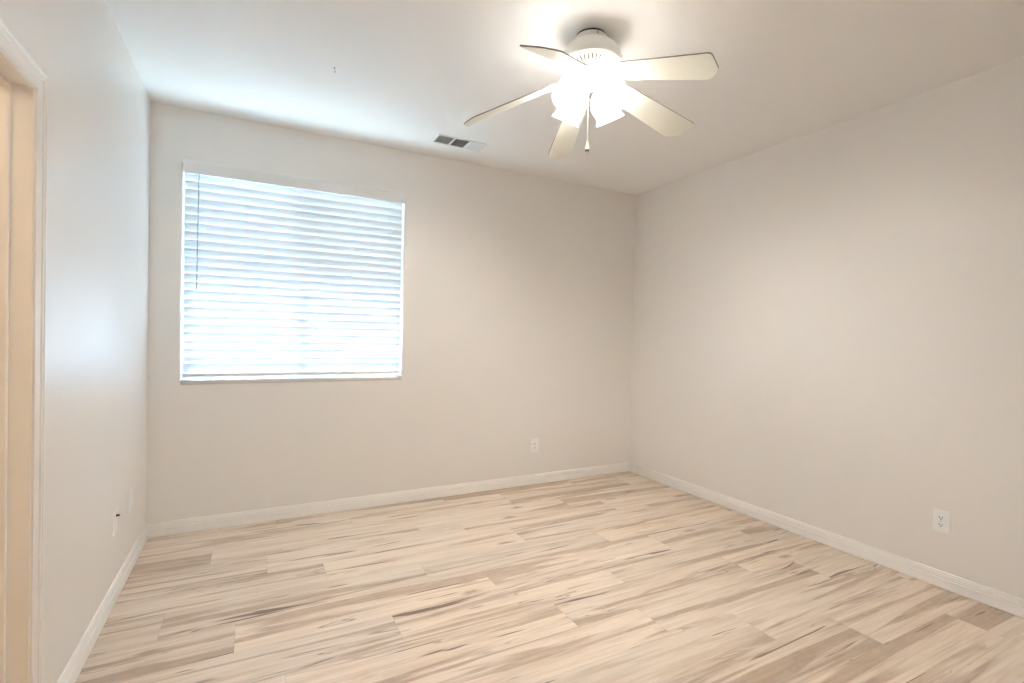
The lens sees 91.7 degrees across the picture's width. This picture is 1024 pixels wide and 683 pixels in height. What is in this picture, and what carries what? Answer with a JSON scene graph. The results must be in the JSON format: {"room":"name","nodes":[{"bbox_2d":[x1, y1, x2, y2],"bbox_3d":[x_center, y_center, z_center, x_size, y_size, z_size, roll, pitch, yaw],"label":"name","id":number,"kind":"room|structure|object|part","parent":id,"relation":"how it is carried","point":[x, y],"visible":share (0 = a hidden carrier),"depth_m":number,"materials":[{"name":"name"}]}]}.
{"room":"empty bedroom","nodes":[
{"label":"empty bedroom","id":0,"kind":"room"},
{"bbox_2d":[0,0,150,682],"bbox_3d":[-1.347,-0.040,1.208,0.115,2.800,4.160,1,1,-28],"label":"wall","id":1,"kind":"structure","parent":0,"point":[98,156],"depth_m":1.97,"materials":[{"name":"white paint"}]},
{"bbox_2d":[0,49,34,682],"bbox_3d":[-1.285,0.254,1.078,0.120,2.016,0.846,1,1,-28],"label":"door","id":2,"kind":"structure","parent":1,"relation":"in","point":[17,93],"depth_m":1.45,"materials":[{"name":"white paint"}]},
{"bbox_2d":[0,18,47,682],"bbox_3d":[-1.225,0.232,1.108,0.016,2.062,0.938,1,1,-28],"label":"trim","id":3,"kind":"structure","parent":1,"relation":"attached to","point":[10,45],"depth_m":1.49,"materials":[{"name":"white paint"}]},
{"bbox_2d":[57,524,148,682],"bbox_3d":[-1.867,1.194,2.317,0.019,0.086,1.761,1,1,-28],"label":"baseboard","id":4,"kind":"structure","parent":1,"relation":"attached to","point":[72,670],"depth_m":2.15,"materials":[{"name":"white paint"}]},
{"bbox_2d":[112,507,119,536],"bbox_3d":[-1.897,0.864,2.385,0.019,0.118,0.078,1,1,-28],"label":"cable jack plate","id":5,"kind":"object","parent":1,"relation":"attached to","point":[115,514],"visible":1,"depth_m":2.37,"materials":[{"name":"white plastic"}]},
{"bbox_2d":[128,487,132,512],"bbox_3d":[-2.061,0.855,2.688,0.007,0.118,0.078,1,1,-28],"label":"blank wall plate","id":6,"kind":"object","parent":1,"relation":"attached to","point":[130,505],"visible":1,"depth_m":2.67,"materials":[{"name":"white plastic"}]},
{"bbox_2d":[146,102,635,523],"bbox_3d":[-0.580,-0.066,4.037,4.088,2.820,0.150,1,1,-28],"label":"wall","id":7,"kind":"structure","parent":0,"point":[516,327],"depth_m":3.91,"materials":[{"name":"white paint"}]},
{"bbox_2d":[180,182,401,384],"bbox_3d":[-1.496,-0.419,3.540,1.424,1.405,0.148,1,1,-28],"label":"window","id":8,"kind":"structure","parent":7,"relation":"in","point":[361,377],"depth_m":3.45,"materials":[{"name":"white plastic"}]},
{"bbox_3d":[-1.497,0.270,3.524,1.422,0.028,0.095,1,1,-28],"label":"sill","id":9,"kind":"part","parent":8,"relation":"part of","materials":[{"name":"white stone"}]},
{"bbox_2d":[182,159,406,377],"bbox_3d":[-1.473,-0.453,3.508,1.435,1.385,0.088,1,1,-28],"label":"window blind","id":10,"kind":"object","parent":8,"relation":"attached to","point":[284,274],"visible":1,"depth_m":3.46,"materials":[{"name":"white plastic"}]},
{"bbox_3d":[-2.015,-0.433,3.216,0.014,1.305,0.019,1,1,-28],"label":"ladder cord","id":11,"kind":"part","parent":10,"relation":"part of","materials":[{"name":"white fabric"}]},
{"bbox_3d":[-1.788,-0.430,3.334,0.014,1.305,0.019,1,1,-28],"label":"ladder cord","id":12,"kind":"part","parent":10,"relation":"part of","materials":[{"name":"white fabric"}]},
{"bbox_3d":[-1.497,0.226,3.526,1.410,0.026,0.060,1,1,-28],"label":"rail","id":13,"kind":"part","parent":10,"relation":"part of","materials":[{"name":"white plastic"}]},
{"bbox_3d":[-1.159,-0.421,3.662,0.014,1.305,0.019,1,1,-28],"label":"ladder cord","id":14,"kind":"part","parent":10,"relation":"part of","materials":[{"name":"white fabric"}]},
{"bbox_3d":[-0.937,-0.418,3.778,0.014,1.305,0.019,1,1,-28],"label":"ladder cord","id":15,"kind":"part","parent":10,"relation":"part of","materials":[{"name":"white fabric"}]},
{"bbox_2d":[147,462,628,537],"bbox_3d":[-0.559,1.202,3.979,3.873,0.086,0.019,1,1,-28],"label":"baseboard","id":16,"kind":"structure","parent":7,"relation":"attached to","point":[172,527],"depth_m":3.68,"materials":[{"name":"white paint"}]},
{"bbox_2d":[530,439,537,452],"bbox_3d":[0.198,0.916,4.373,0.078,0.118,0.009,1,1,-28],"label":"wall outlet","id":17,"kind":"object","parent":7,"relation":"attached to","point":[534,442],"visible":1,"depth_m":4.37,"materials":[{"name":"white plastic"}]},
{"bbox_2d":[75,471,1023,682],"bbox_3d":[0.343,1.344,2.118,3.988,0.120,4.160,1,1,-28],"label":"floor","id":18,"kind":"structure","parent":0,"point":[623,577],"depth_m":2.41,"materials":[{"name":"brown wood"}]},
{"bbox_2d":[105,0,1023,194],"bbox_3d":[0.455,-1.475,2.143,4.138,0.120,4.410,1,1,-28],"label":"ceiling","id":19,"kind":"structure","parent":0,"point":[408,73],"depth_m":2.54,"materials":[{"name":"white paint"}]},
{"bbox_2d":[431,134,486,151],"bbox_3d":[-0.382,-1.444,3.619,0.374,0.008,0.162,1,1,-28],"label":"ceiling vent","id":20,"kind":"object","parent":19,"relation":"in","point":[440,138],"visible":1,"depth_m":3.61,"materials":[{"name":"white metal"}]},
{"bbox_3d":[-0.382,-1.443,3.619,0.102,0.007,0.126,1,1,-28],"label":"louvre panel","id":21,"kind":"part","parent":20,"relation":"part of","materials":[{"name":"grey metal"}]},
{"bbox_3d":[-0.278,-1.442,3.673,0.106,0.005,0.134,1,1,-28],"label":"louvre panel","id":22,"kind":"part","parent":20,"relation":"part of","materials":[{"name":"white metal"}]},
{"bbox_2d":[464,28,718,159],"bbox_3d":[0.402,-1.137,2.324,1.133,0.562,1.165,1,1,-28],"label":"ceiling fan","id":23,"kind":"object","parent":19,"relation":"hanging from","point":[592,61],"visible":1,"depth_m":2.24,"materials":[{"name":"white metal"}]},
{"bbox_3d":[-0.013,-1.133,2.370,0.460,0.181,0.139,1,1,11],"label":"blade","id":24,"kind":"part","parent":23,"relation":"part of","materials":[{"name":"white laminate"}]},
{"bbox_3d":[0.196,-1.133,1.977,0.139,0.164,0.459,1,1,29],"label":"blade","id":25,"kind":"part","parent":23,"relation":"part of","materials":[{"name":"white laminate"}]},
{"bbox_3d":[0.277,-1.130,2.415,0.148,0.178,0.170,1,1,-28],"label":"lamp shade","id":26,"kind":"part","parent":23,"relation":"part of","materials":[{"name":"white glass"}]},
{"bbox_3d":[0.296,-1.139,2.691,0.139,0.164,0.459,1,1,-7],"label":"blade","id":27,"kind":"part","parent":23,"relation":"part of","materials":[{"name":"white laminate"}]},
{"bbox_3d":[0.265,-1.128,2.233,0.170,0.178,0.148,1,1,-28],"label":"lamp shade","id":28,"kind":"part","parent":23,"relation":"part of","materials":[{"name":"white glass"}]},
{"bbox_3d":[0.281,-1.155,2.246,0.073,0.090,0.060,1,1,-28],"label":"bulb","id":29,"kind":"part","parent":23,"relation":"part of","materials":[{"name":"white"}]},
{"bbox_3d":[0.343,-0.885,2.269,0.020,0.060,0.020,1,1,-28],"label":"pull knob","id":30,"kind":"part","parent":23,"relation":"part of","materials":[{"name":"beige"}]},
{"bbox_3d":[0.348,-1.061,2.271,0.004,0.296,0.012,1,1,15],"label":"pull chain","id":31,"kind":"part","parent":23,"relation":"part of","materials":[{"name":"silver metal"}]},
{"bbox_3d":[0.459,-1.126,2.403,0.170,0.178,0.148,1,1,-28],"label":"lamp shade","id":32,"kind":"part","parent":23,"relation":"part of","materials":[{"name":"white glass"}]},
{"bbox_3d":[0.434,-1.152,2.236,0.060,0.090,0.073,1,1,-28],"label":"bulb","id":33,"kind":"part","parent":23,"relation":"part of","materials":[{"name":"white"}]},
{"bbox_3d":[0.447,-1.124,2.221,0.148,0.178,0.170,1,1,-28],"label":"lamp shade","id":34,"kind":"part","parent":23,"relation":"part of","materials":[{"name":"white glass"}]},
{"bbox_3d":[0.699,-1.148,2.487,0.455,0.130,0.142,1,1,-28],"label":"blade","id":35,"kind":"part","parent":23,"relation":"part of","materials":[{"name":"white laminate"}]},
{"bbox_3d":[0.635,-1.128,2.055,0.139,0.159,0.459,1,1,-43],"label":"blade","id":36,"kind":"part","parent":23,"relation":"part of","materials":[{"name":"white laminate"}]},
{"bbox_2d":[630,57,1023,598],"bbox_3d":[2.228,0.011,3.014,0.150,2.800,4.260,1,1,-28],"label":"wall","id":37,"kind":"structure","parent":0,"point":[828,330],"depth_m":3.03,"materials":[{"name":"white paint"}]},
{"bbox_2d":[629,462,1023,618],"bbox_3d":[2.105,1.266,3.033,0.019,0.086,4.160,1,1,-28],"label":"baseboard","id":38,"kind":"structure","parent":37,"relation":"attached to","point":[1005,602],"depth_m":3.01,"materials":[{"name":"white paint"}]},
{"bbox_2d":[932,508,950,534],"bbox_3d":[2.305,0.965,2.668,0.009,0.118,0.078,1,1,-28],"label":"wall outlet","id":39,"kind":"object","parent":37,"relation":"attached to","point":[941,522],"visible":1,"depth_m":2.66,"materials":[{"name":"white plastic"}]},
{"bbox_2d":[937,522,944,527],"bbox_3d":[2.302,0.984,2.667,0.002,0.027,0.034,1,1,-28],"label":"receptacle","id":40,"kind":"object","parent":39,"relation":"attached to","point":[939,524],"depth_m":2.67,"materials":[{"name":"grey plastic"}]},
{"bbox_2d":[937,515,944,520],"bbox_3d":[2.303,0.945,2.667,0.002,0.027,0.034,1,1,-28],"label":"receptacle","id":41,"kind":"object","parent":39,"relation":"attached to","point":[939,517],"depth_m":2.67,"materials":[{"name":"grey plastic"}]}
]}

